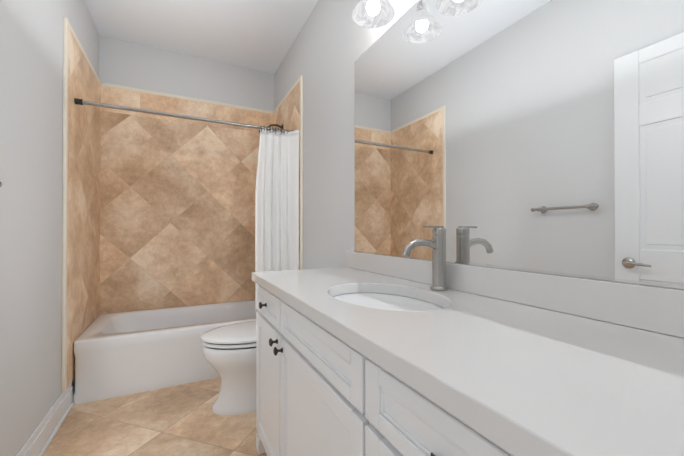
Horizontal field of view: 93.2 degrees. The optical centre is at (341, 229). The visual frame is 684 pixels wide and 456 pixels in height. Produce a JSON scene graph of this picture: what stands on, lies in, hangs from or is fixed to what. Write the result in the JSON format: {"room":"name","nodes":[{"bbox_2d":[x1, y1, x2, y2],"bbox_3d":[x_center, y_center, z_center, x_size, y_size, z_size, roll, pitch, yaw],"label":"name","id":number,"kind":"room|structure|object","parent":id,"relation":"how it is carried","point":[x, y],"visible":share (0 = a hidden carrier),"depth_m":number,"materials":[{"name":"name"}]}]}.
{"room":"bathroom","nodes":[
{"label":"bathroom","id":0,"kind":"room"},
{"bbox_2d":[0,0,98,455],"bbox_3d":[-1.286,-0.283,1.064,0.120,2.740,3.900,0,0,-27],"label":"wall","id":1,"kind":"structure","parent":0,"point":[31,98],"depth_m":1.50,"materials":[{"name":"white paint"}]},
{"bbox_2d":[16,383,73,455],"bbox_3d":[-1.344,1.018,1.335,0.026,0.140,1.570,0,0,-27],"label":"baseboard","id":2,"kind":"structure","parent":1,"relation":"attached to","point":[39,440],"depth_m":1.66,"materials":[{"name":"white paint"}]},
{"bbox_2d":[61,17,68,392],"bbox_3d":[-1.629,-0.149,1.902,0.018,2.198,0.032,0,0,-27],"label":"trim","id":3,"kind":"structure","parent":1,"relation":"attached to","point":[64,212],"depth_m":1.89,"materials":[{"name":"beige"}]},
{"bbox_2d":[67,26,100,387],"bbox_3d":[-1.843,-0.132,2.322,0.014,2.168,0.910,0,0,-27],"label":"wall tile","id":4,"kind":"structure","parent":1,"relation":"attached to","point":[83,250],"depth_m":2.21,"materials":[{"name":"tile"}]},
{"bbox_2d":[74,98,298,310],"bbox_3d":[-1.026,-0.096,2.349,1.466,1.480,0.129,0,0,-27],"label":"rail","id":5,"kind":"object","parent":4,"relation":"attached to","point":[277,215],"visible":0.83,"depth_m":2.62,"materials":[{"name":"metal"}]},
{"bbox_2d":[259,124,282,132],"bbox_3d":[-0.666,-0.932,3.023,0.225,0.142,0.094,0,0,-27],"label":"curtain rings","id":6,"kind":"object","parent":5,"relation":"hanging from","point":[277,125],"visible":0.52,"depth_m":3.04,"materials":[{"name":"grey metal"}]},
{"bbox_2d":[255,129,298,310],"bbox_3d":[-0.522,-0.083,2.601,0.328,1.458,0.129,0,0,-27],"label":"curtain","id":7,"kind":"object","parent":5,"relation":"hanging from","point":[277,178],"depth_m":2.63,"materials":[{"name":"white fabric"}]},
{"bbox_2d":[69,23,100,84],"bbox_3d":[-1.838,-1.231,2.323,0.018,0.030,0.895,0,0,-27],"label":"trim","id":8,"kind":"structure","parent":1,"relation":"attached to","point":[81,47],"depth_m":2.23,"materials":[{"name":"beige"}]},
{"bbox_2d":[43,377,266,455],"bbox_3d":[-0.562,1.139,1.418,1.740,0.100,3.900,0,0,-27],"label":"floor","id":9,"kind":"structure","parent":0,"point":[181,420],"depth_m":1.78,"materials":[{"name":"tile"}]},
{"bbox_2d":[73,300,258,403],"bbox_3d":[-1.200,0.901,2.690,1.466,0.392,0.782,0,0,-27],"label":"bathtub","id":10,"kind":"object","parent":9,"relation":"on","point":[117,354],"visible":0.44,"depth_m":2.24,"materials":[{"name":"white ceramic"}]},
{"bbox_2d":[200,320,255,414],"bbox_3d":[-0.495,0.698,2.093,0.773,0.790,0.430,0,0,-27],"label":"toilet","id":11,"kind":"object","parent":9,"relation":"on","point":[229,353],"visible":0.38,"depth_m":1.91,"materials":[{"name":"white ceramic"}]},
{"bbox_2d":[252,278,527,455],"bbox_3d":[0.232,0.669,0.865,0.572,0.834,1.947,0,0,-27],"label":"bathroom vanity","id":12,"kind":"object","parent":9,"relation":"on","point":[364,354],"depth_m":0.80,"materials":[{"name":"white paint"}]},
{"bbox_2d":[252,266,683,455],"bbox_3d":[0.234,0.231,0.879,0.559,0.040,1.967,0,0,-27],"label":"countertop","id":13,"kind":"structure","parent":12,"relation":"on","point":[544,382],"depth_m":0.51,"materials":[{"name":"white stone"}]},
{"bbox_2d":[324,286,451,313],"bbox_3d":[0.138,0.324,1.064,0.382,0.168,0.541,0,0,-27],"label":"sink","id":14,"kind":"object","parent":13,"relation":"in","point":[382,299],"depth_m":1.16,"materials":[{"name":"white ceramic"}]},
{"bbox_2d":[400,226,451,289],"bbox_3d":[0.287,0.099,1.118,0.190,0.224,0.063,0,0,-27],"label":"faucet","id":15,"kind":"object","parent":13,"relation":"on","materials":[{"name":"silver metal"}]},
{"bbox_2d":[99,35,273,110],"bbox_3d":[-1.410,-0.271,3.116,1.500,2.740,0.120,0,0,-27],"label":"wall","id":16,"kind":"structure","parent":0,"point":[130,64],"depth_m":3.01,"materials":[{"name":"white paint"}]},
{"bbox_2d":[100,111,259,313],"bbox_3d":[-1.380,0.039,3.054,1.470,2.080,0.014,0,0,-27],"label":"wall tile","id":17,"kind":"structure","parent":16,"relation":"attached to","point":[177,213],"depth_m":2.97,"materials":[{"name":"tile"}]},
{"bbox_2d":[101,82,272,113],"bbox_3d":[-1.379,-1.226,3.060,1.462,0.030,0.018,0,0,-27],"label":"trim","id":18,"kind":"structure","parent":16,"relation":"attached to","point":[180,97],"depth_m":3.00,"materials":[{"name":"beige tile"}]},
{"bbox_2d":[101,86,272,131],"bbox_3d":[-1.380,-1.106,3.061,1.470,0.210,0.014,0,0,-27],"label":"wall tile","id":19,"kind":"structure","parent":16,"relation":"attached to","point":[126,98],"depth_m":3.00,"materials":[{"name":"tile"}]},
{"bbox_2d":[85,0,318,73],"bbox_3d":[-0.562,-1.701,1.435,1.740,0.100,3.900,0,0,-27],"label":"ceiling","id":20,"kind":"structure","parent":0,"point":[260,35],"depth_m":2.60,"materials":[{"name":"white paint"}]},
{"bbox_2d":[274,0,683,289],"bbox_3d":[0.162,-0.279,1.790,0.120,2.740,3.900,0,0,-27],"label":"wall","id":21,"kind":"structure","parent":0,"point":[333,42],"depth_m":2.16,"materials":[{"name":"white paint"}]},
{"bbox_2d":[273,77,299,113],"bbox_3d":[-0.525,-1.226,3.009,0.018,0.030,0.845,0,0,-27],"label":"trim","id":22,"kind":"structure","parent":21,"relation":"attached to","point":[288,93],"depth_m":2.93,"materials":[{"name":"beige tile"}]},
{"bbox_2d":[273,81,299,269],"bbox_3d":[-0.527,-0.128,3.010,0.014,2.168,0.860,0,0,-27],"label":"wall tile","id":23,"kind":"structure","parent":21,"relation":"attached to","point":[286,114],"depth_m":2.81,"materials":[{"name":"tile"}]},
{"bbox_2d":[300,75,302,269],"bbox_3d":[-0.329,-0.145,2.611,0.018,2.198,0.032,0,0,-27],"label":"trim","id":24,"kind":"structure","parent":21,"relation":"attached to","point":[301,172],"depth_m":2.60,"materials":[{"name":"beige"}]},
{"bbox_2d":[352,0,394,27],"bbox_3d":[0.311,-1.062,1.103,0.231,0.262,0.950,0,0,-27],"label":"sconce","id":25,"kind":"object","parent":21,"relation":"attached to","point":[372,13],"visible":1,"depth_m":1.43,"materials":[{"name":"clear glass"}]},
{"bbox_2d":[346,251,683,337],"bbox_3d":[0.475,0.165,1.000,0.020,0.091,1.967,0,0,-27],"label":"backsplash","id":26,"kind":"structure","parent":21,"relation":"attached to","point":[645,307],"depth_m":0.81,"materials":[{"name":"white stone"}]},
{"bbox_2d":[354,0,683,288],"bbox_3d":[0.497,-0.418,0.977,0.008,1.072,1.896,0,0,-27],"label":"mirror","id":27,"kind":"object","parent":21,"relation":"attached to","point":[542,136],"visible":1,"depth_m":0.91,"materials":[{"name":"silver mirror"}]}
]}

